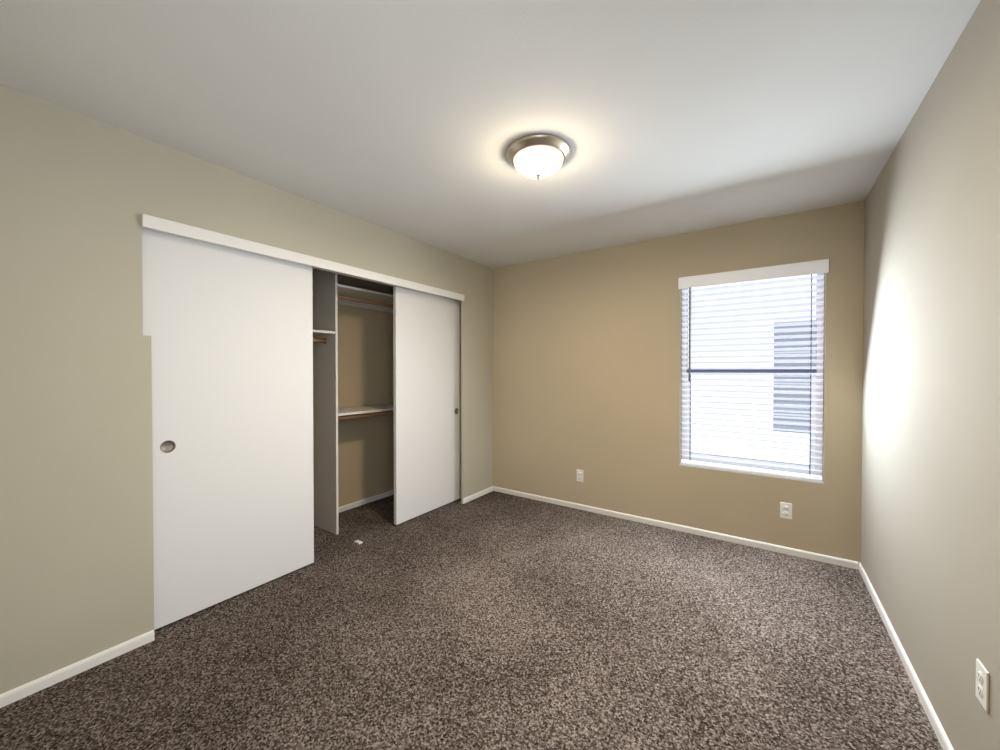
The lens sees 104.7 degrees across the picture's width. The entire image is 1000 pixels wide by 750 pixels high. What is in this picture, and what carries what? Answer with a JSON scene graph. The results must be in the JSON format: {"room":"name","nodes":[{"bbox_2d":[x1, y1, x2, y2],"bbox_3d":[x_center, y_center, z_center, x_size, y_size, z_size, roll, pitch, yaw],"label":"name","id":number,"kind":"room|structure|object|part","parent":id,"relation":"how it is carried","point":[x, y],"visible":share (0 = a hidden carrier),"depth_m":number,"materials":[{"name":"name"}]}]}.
{"room":"empty bedroom","nodes":[
{"label":"empty bedroom","id":0,"kind":"room"},
{"bbox_2d":[0,84,492,693],"bbox_3d":[-1.512,0.068,2.956,0.900,2.440,3.757,0,1,34],"label":"wall","id":1,"kind":"structure","parent":0,"point":[77,562],"depth_m":1.75,"materials":[{"name":"beige paint"}]},
{"bbox_2d":[0,630,154,707],"bbox_3d":[-1.949,1.279,1.528,0.012,0.048,0.888,0,1,34],"label":"baseboard","id":2,"kind":"structure","parent":1,"relation":"attached to","point":[11,696],"depth_m":1.67,"materials":[{"name":"white wood"}]},
{"bbox_2d":[338,490,393,512],"bbox_3d":[-1.683,1.260,3.328,0.012,0.048,2.555,0,1,34],"label":"baseboard","id":3,"kind":"structure","parent":1,"relation":"attached to","point":[389,493],"depth_m":3.82,"materials":[{"name":"white wood"}]},
{"bbox_2d":[463,486,493,503],"bbox_3d":[-0.220,1.252,4.044,0.012,0.048,0.520,0,1,34],"label":"baseboard","id":4,"kind":"structure","parent":1,"relation":"attached to","point":[490,489],"depth_m":4.01,"materials":[{"name":"white wood"}]},
{"bbox_2d":[0,491,942,749],"bbox_3d":[-0.218,1.347,2.080,4.040,0.100,4.037,0,1,34],"label":"floor","id":5,"kind":"structure","parent":0,"point":[494,620],"depth_m":1.81,"materials":[{"name":"brown carpet"}]},
{"bbox_2d":[141,214,463,629],"bbox_3d":[-1.349,0.206,3.086,0.816,2.160,2.549,0,1,34],"label":"closet","id":6,"kind":"object","parent":5,"relation":"on","point":[246,413],"visible":0.88,"depth_m":2.35,"materials":[{"name":"white wood"}]},
{"bbox_3d":[-1.711,0.368,1.987,0.012,0.064,0.064,0,1,34],"label":"door pull","id":7,"kind":"part","parent":6,"relation":"part of","materials":[{"name":"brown metal"}]},
{"bbox_3d":[-1.530,0.273,2.268,0.032,2.021,0.880,0,1,34],"label":"door","id":8,"kind":"part","parent":6,"relation":"part of","materials":[{"name":"white wood"}]},
{"bbox_3d":[-1.795,-0.274,2.629,0.050,0.050,1.296,0,1,34],"label":"rod shelf","id":9,"kind":"part","parent":6,"relation":"part of","materials":[{"name":"brown wood"}]},
{"bbox_3d":[-1.861,-0.334,2.674,0.431,0.019,1.298,0,1,34],"label":"shelf","id":10,"kind":"part","parent":6,"relation":"part of","materials":[{"name":"white wood"}]},
{"bbox_3d":[-1.488,0.205,3.224,0.431,2.160,0.019,0,1,34],"label":"divider panel","id":11,"kind":"part","parent":6,"relation":"part of","materials":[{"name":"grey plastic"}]},
{"bbox_3d":[-1.133,-0.731,3.729,0.431,0.019,1.230,0,1,34],"label":"shelf","id":12,"kind":"part","parent":6,"relation":"part of","materials":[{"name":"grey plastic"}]},
{"bbox_3d":[-1.067,-0.665,3.684,0.050,0.050,1.228,0,1,34],"label":"rod shelf","id":13,"kind":"part","parent":6,"relation":"part of","materials":[{"name":"brown wood"}]},
{"bbox_3d":[-1.304,-0.689,3.846,0.018,0.064,1.230,0,1,34],"label":"cleat shelf","id":14,"kind":"part","parent":6,"relation":"part of","materials":[{"name":"white wood"}]},
{"bbox_3d":[-1.133,0.314,3.740,0.431,0.019,1.230,0,1,34],"label":"shelf","id":15,"kind":"part","parent":6,"relation":"part of","materials":[{"name":"white wood"}]},
{"bbox_3d":[-1.026,0.355,3.667,0.050,0.050,1.228,0,1,34],"label":"rod shelf","id":16,"kind":"part","parent":6,"relation":"part of","materials":[{"name":"brown wood"}]},
{"bbox_3d":[-1.095,-0.762,2.896,0.115,0.029,2.505,0,1,34],"label":"track rail","id":17,"kind":"part","parent":6,"relation":"part of","materials":[{"name":"white"}]},
{"bbox_3d":[-0.654,0.258,3.612,0.034,2.021,0.837,0,1,34],"label":"door","id":18,"kind":"part","parent":6,"relation":"part of","materials":[{"name":"white wood"}]},
{"bbox_2d":[0,0,980,268],"bbox_3d":[-0.218,-1.193,2.053,4.040,0.100,4.037,0,1,34],"label":"ceiling","id":19,"kind":"structure","parent":0,"point":[675,117],"depth_m":1.55,"materials":[{"name":"paint"}]},
{"bbox_2d":[506,134,570,178],"bbox_3d":[0.197,-1.075,1.988,0.332,0.134,0.332,0,1,34],"label":"ceiling light","id":20,"kind":"object","parent":19,"relation":"attached to","point":[535,156],"depth_m":1.90,"materials":[{"name":"white glass"}]},
{"bbox_2d":[493,200,863,562],"bbox_3d":[1.192,0.062,3.461,3.015,2.440,0.140,0,1,34],"label":"wall","id":21,"kind":"structure","parent":0,"point":[587,348],"depth_m":3.32,"materials":[{"name":"beige paint"}]},
{"bbox_2d":[576,469,582,481],"bbox_3d":[0.761,0.960,3.678,0.070,0.114,0.008,0,1,34],"label":"outlet","id":22,"kind":"object","parent":21,"relation":"attached to","point":[579,473],"visible":1,"depth_m":3.68,"materials":[{"name":"white plastic"}]},
{"bbox_2d":[493,486,857,569],"bbox_3d":[1.155,1.259,3.408,2.974,0.048,0.012,0,1,34],"label":"baseboard","id":23,"kind":"structure","parent":21,"relation":"attached to","point":[748,542],"depth_m":3.10,"materials":[{"name":"white wood"}]},
{"bbox_2d":[678,259,828,483],"bbox_3d":[1.887,-0.022,2.958,0.944,1.543,0.171,0,1,34],"label":"window blinds","id":24,"kind":"object","parent":21,"relation":"attached to","point":[812,472],"visible":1,"depth_m":2.90,"materials":[{"name":"white plastic"}]},
{"bbox_3d":[1.910,-0.027,2.991,0.840,0.058,0.056,0,1,34],"label":"meeting rail","id":25,"kind":"part","parent":24,"relation":"part of","materials":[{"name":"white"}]},
{"bbox_2d":[780,502,791,519],"bbox_3d":[2.063,0.980,2.783,0.070,0.114,0.008,0,1,34],"label":"outlet","id":26,"kind":"object","parent":21,"relation":"attached to","point":[785,508],"visible":1,"depth_m":2.78,"materials":[{"name":"white plastic"}]},
{"bbox_2d":[861,0,999,749],"bbox_3d":[1.389,0.089,0.962,0.140,2.440,4.037,0,1,34],"label":"wall","id":27,"kind":"structure","parent":0,"point":[930,489],"depth_m":1.40,"materials":[{"name":"beige paint"}]},
{"bbox_2d":[858,562,953,749],"bbox_3d":[1.326,1.285,1.018,0.012,0.048,3.757,0,1,34],"label":"baseboard","id":28,"kind":"structure","parent":27,"relation":"attached to","point":[937,727],"depth_m":1.66,"materials":[{"name":"white wood"}]},
{"bbox_2d":[976,658,989,712],"bbox_3d":[1.405,0.903,1.126,0.008,0.114,0.070,0,1,34],"label":"outlet","id":29,"kind":"object","parent":27,"relation":"attached to","point":[982,675],"visible":1,"depth_m":1.12,"materials":[{"name":"white plastic"}]},
{"label":"outside","id":30,"kind":"structure","parent":0,"visible":0},
{"bbox_2d":[688,274,816,464],"bbox_3d":[3.243,-0.731,4.658,9.000,6.000,0.050,0,1,34],"label":"neighboring building exterior","id":31,"kind":"structure","parent":30,"point":[766,413],"depth_m":4.80,"materials":[{"name":"white"}]},
{"bbox_2d":[773,319,815,433],"bbox_3d":[3.438,0.021,4.483,0.430,1.300,0.029,0,1,34],"label":"window","id":32,"kind":"structure","parent":31,"relation":"attached to","point":[796,402],"depth_m":4.49,"materials":[{"name":"clear glass"}]}
]}

